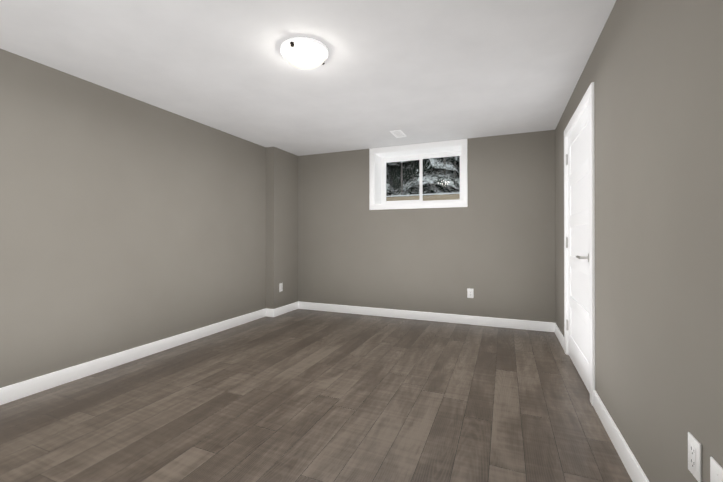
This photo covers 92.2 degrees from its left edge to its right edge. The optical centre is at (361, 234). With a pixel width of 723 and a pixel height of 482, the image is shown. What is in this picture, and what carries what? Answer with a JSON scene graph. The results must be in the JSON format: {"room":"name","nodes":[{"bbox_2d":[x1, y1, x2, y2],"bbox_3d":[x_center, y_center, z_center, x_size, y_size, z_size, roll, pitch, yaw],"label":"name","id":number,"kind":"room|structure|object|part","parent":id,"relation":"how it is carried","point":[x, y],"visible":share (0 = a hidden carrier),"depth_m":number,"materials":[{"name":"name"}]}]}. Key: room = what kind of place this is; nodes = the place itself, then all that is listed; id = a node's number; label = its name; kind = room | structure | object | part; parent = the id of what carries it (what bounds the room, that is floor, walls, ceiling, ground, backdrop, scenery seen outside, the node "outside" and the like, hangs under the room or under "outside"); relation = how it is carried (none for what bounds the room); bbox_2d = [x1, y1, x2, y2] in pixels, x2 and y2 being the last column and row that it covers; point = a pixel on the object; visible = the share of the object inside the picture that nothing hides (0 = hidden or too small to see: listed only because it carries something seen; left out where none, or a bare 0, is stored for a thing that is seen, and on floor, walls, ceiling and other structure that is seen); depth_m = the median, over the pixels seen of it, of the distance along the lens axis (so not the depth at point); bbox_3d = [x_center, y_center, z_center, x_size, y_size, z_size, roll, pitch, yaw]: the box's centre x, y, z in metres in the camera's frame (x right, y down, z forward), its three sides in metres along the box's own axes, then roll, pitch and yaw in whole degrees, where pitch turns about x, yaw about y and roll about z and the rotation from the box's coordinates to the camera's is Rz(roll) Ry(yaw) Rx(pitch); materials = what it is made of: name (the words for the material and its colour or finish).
{"room":"empty basement room","nodes":[
{"label":"empty basement room","id":0,"kind":"room"},
{"bbox_2d":[0,49,297,387],"bbox_3d":[-2.014,-0.051,3.044,0.282,2.300,5.565,0,0,22],"label":"wall","id":1,"kind":"structure","parent":0,"point":[127,222],"depth_m":2.94,"materials":[{"name":"grey paint"}]},
{"bbox_2d":[0,308,267,404],"bbox_3d":[-2.178,1.043,2.599,0.013,0.108,4.625,0,0,22],"label":"baseboard","id":2,"kind":"structure","parent":1,"relation":"attached to","point":[22,389],"depth_m":2.87,"materials":[{"name":"white paint"}]},
{"bbox_2d":[279,283,282,291],"bbox_3d":[-1.118,0.728,4.838,0.008,0.117,0.074,0,0,22],"label":"electrical outlet","id":3,"kind":"object","parent":1,"relation":"attached to","point":[280,287],"visible":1,"depth_m":4.82,"materials":[{"name":"white plastic"}]},
{"bbox_2d":[272,301,299,316],"bbox_3d":[-1.072,1.053,4.943,0.013,0.108,0.578,0,0,22],"label":"baseboard","id":4,"kind":"structure","parent":1,"relation":"attached to","point":[293,306],"depth_m":4.92,"materials":[{"name":"white paint"}]},
{"bbox_2d":[0,0,615,155],"bbox_3d":[-0.395,-1.265,2.303,3.845,0.120,5.715,0,0,22],"label":"ceiling","id":5,"kind":"structure","parent":0,"point":[420,71],"depth_m":2.40,"materials":[{"name":"white paint"}]},
{"bbox_2d":[281,37,327,69],"bbox_3d":[-0.371,-1.152,2.274,0.306,0.106,0.306,0,0,22],"label":"ceiling light","id":6,"kind":"object","parent":5,"relation":"in","point":[305,39],"depth_m":2.19,"materials":[{"name":"white glass"}]},
{"bbox_3d":[-0.371,-1.142,2.274,0.295,0.086,0.295,0,0,22],"label":"light fixture shade","id":7,"kind":"part","parent":6,"relation":"part of","materials":[{"name":"white glass"}]},
{"bbox_2d":[390,130,406,137],"bbox_3d":[0.437,-1.193,4.112,0.127,0.007,0.278,0,0,22],"label":"ceiling vent","id":8,"kind":"object","parent":5,"relation":"in","point":[397,133],"visible":0.98,"depth_m":4.10,"materials":[{"name":"white metal"}]},
{"bbox_2d":[0,309,631,481],"bbox_3d":[-0.395,1.155,2.293,3.845,0.120,5.715,0,0,22],"label":"floor","id":9,"kind":"structure","parent":0,"point":[301,395],"depth_m":2.15,"materials":[{"name":"laminate"}]},
{"bbox_2d":[298,130,555,322],"bbox_3d":[0.627,-0.044,4.784,3.545,2.300,0.340,0,0,22],"label":"wall","id":10,"kind":"structure","parent":0,"point":[492,244],"depth_m":4.42,"materials":[{"name":"beige paint"}]},
{"bbox_2d":[369,139,467,209],"bbox_3d":[0.776,-0.768,4.715,1.298,0.845,0.353,0,0,22],"label":"window unit","id":11,"kind":"structure","parent":10,"relation":"in","point":[419,157],"depth_m":4.73,"materials":[{"name":"white plastic"}]},
{"bbox_2d":[300,302,551,331],"bbox_3d":[0.621,1.051,4.590,3.413,0.108,0.013,0,0,22],"label":"baseboard","id":12,"kind":"structure","parent":10,"relation":"attached to","point":[418,315],"depth_m":4.45,"materials":[{"name":"white paint"}]},
{"bbox_2d":[467,288,473,297],"bbox_3d":[1.345,0.720,4.297,0.074,0.117,0.008,0,0,22],"label":"electrical outlet","id":13,"kind":"object","parent":10,"relation":"attached to","point":[470,293],"visible":1,"depth_m":4.29,"materials":[{"name":"white plastic"}]},
{"bbox_2d":[555,0,722,481],"bbox_3d":[1.370,-0.058,1.653,0.210,2.300,5.565,0,0,22],"label":"wall","id":14,"kind":"structure","parent":0,"point":[653,70],"depth_m":1.31,"materials":[{"name":"beige paint"}]},
{"bbox_2d":[552,322,563,348],"bbox_3d":[2.049,1.047,3.594,0.013,0.108,0.700,0,0,22],"label":"baseboard","id":15,"kind":"structure","parent":14,"relation":"attached to","point":[555,328],"depth_m":3.65,"materials":[{"name":"white paint"}]},
{"bbox_2d":[566,105,589,392],"bbox_3d":[1.698,0.095,2.754,0.097,1.989,0.974,0,0,22],"label":"door leaf","id":16,"kind":"structure","parent":14,"relation":"in","point":[577,246],"depth_m":2.73,"materials":[{"name":"white paint"}]},
{"bbox_2d":[564,82,594,405],"bbox_3d":[1.767,0.059,2.720,0.167,2.076,1.122,0,0,22],"label":"door frame","id":17,"kind":"structure","parent":14,"relation":"attached to","point":[588,96],"depth_m":2.27,"materials":[{"name":"white paint"}]},
{"bbox_2d":[593,390,648,481],"bbox_3d":[0.852,1.034,0.681,0.013,0.108,3.320,0,0,22],"label":"baseboard","id":18,"kind":"structure","parent":14,"relation":"attached to","point":[632,466],"depth_m":1.71,"materials":[{"name":"white paint"}]},
{"bbox_2d":[688,432,701,481],"bbox_3d":[1.007,0.673,1.054,0.008,0.117,0.074,0,0,22],"label":"electrical outlet","id":19,"kind":"object","parent":14,"relation":"attached to","point":[694,457],"visible":1,"depth_m":1.04,"materials":[{"name":"white plastic"}]},
{"bbox_2d":[710,457,722,481],"bbox_3d":[0.954,0.674,0.938,0.018,0.117,0.074,0,0,22],"label":"electrical outlet","id":20,"kind":"object","parent":14,"relation":"attached to","point":[716,471],"visible":1,"depth_m":0.94,"materials":[{"name":"white plastic"}]},
{"label":"outside","id":21,"kind":"structure","parent":0,"visible":0},
{"bbox_3d":[12.399,0.813,29.931,80.000,1.800,55.135,0,0,22],"label":"ground","id":22,"kind":"structure","parent":21,"visible":0},
{"bbox_2d":[386,192,459,200],"bbox_3d":[4.691,-0.938,13.771,26.032,1.565,0.122,0,0,22],"label":"fence","id":23,"kind":"object","parent":22,"relation":"on","point":[428,198],"depth_m":14.52,"materials":[{"name":"brown wood"}]},
{"bbox_2d":[386,156,459,199],"bbox_3d":[6.349,-7.983,19.170,28.649,15.700,8.684,0,0,22],"label":"trees","id":24,"kind":"object","parent":22,"relation":"on","point":[402,178],"depth_m":17.17,"materials":[{"name":"grey plant"}]}
]}

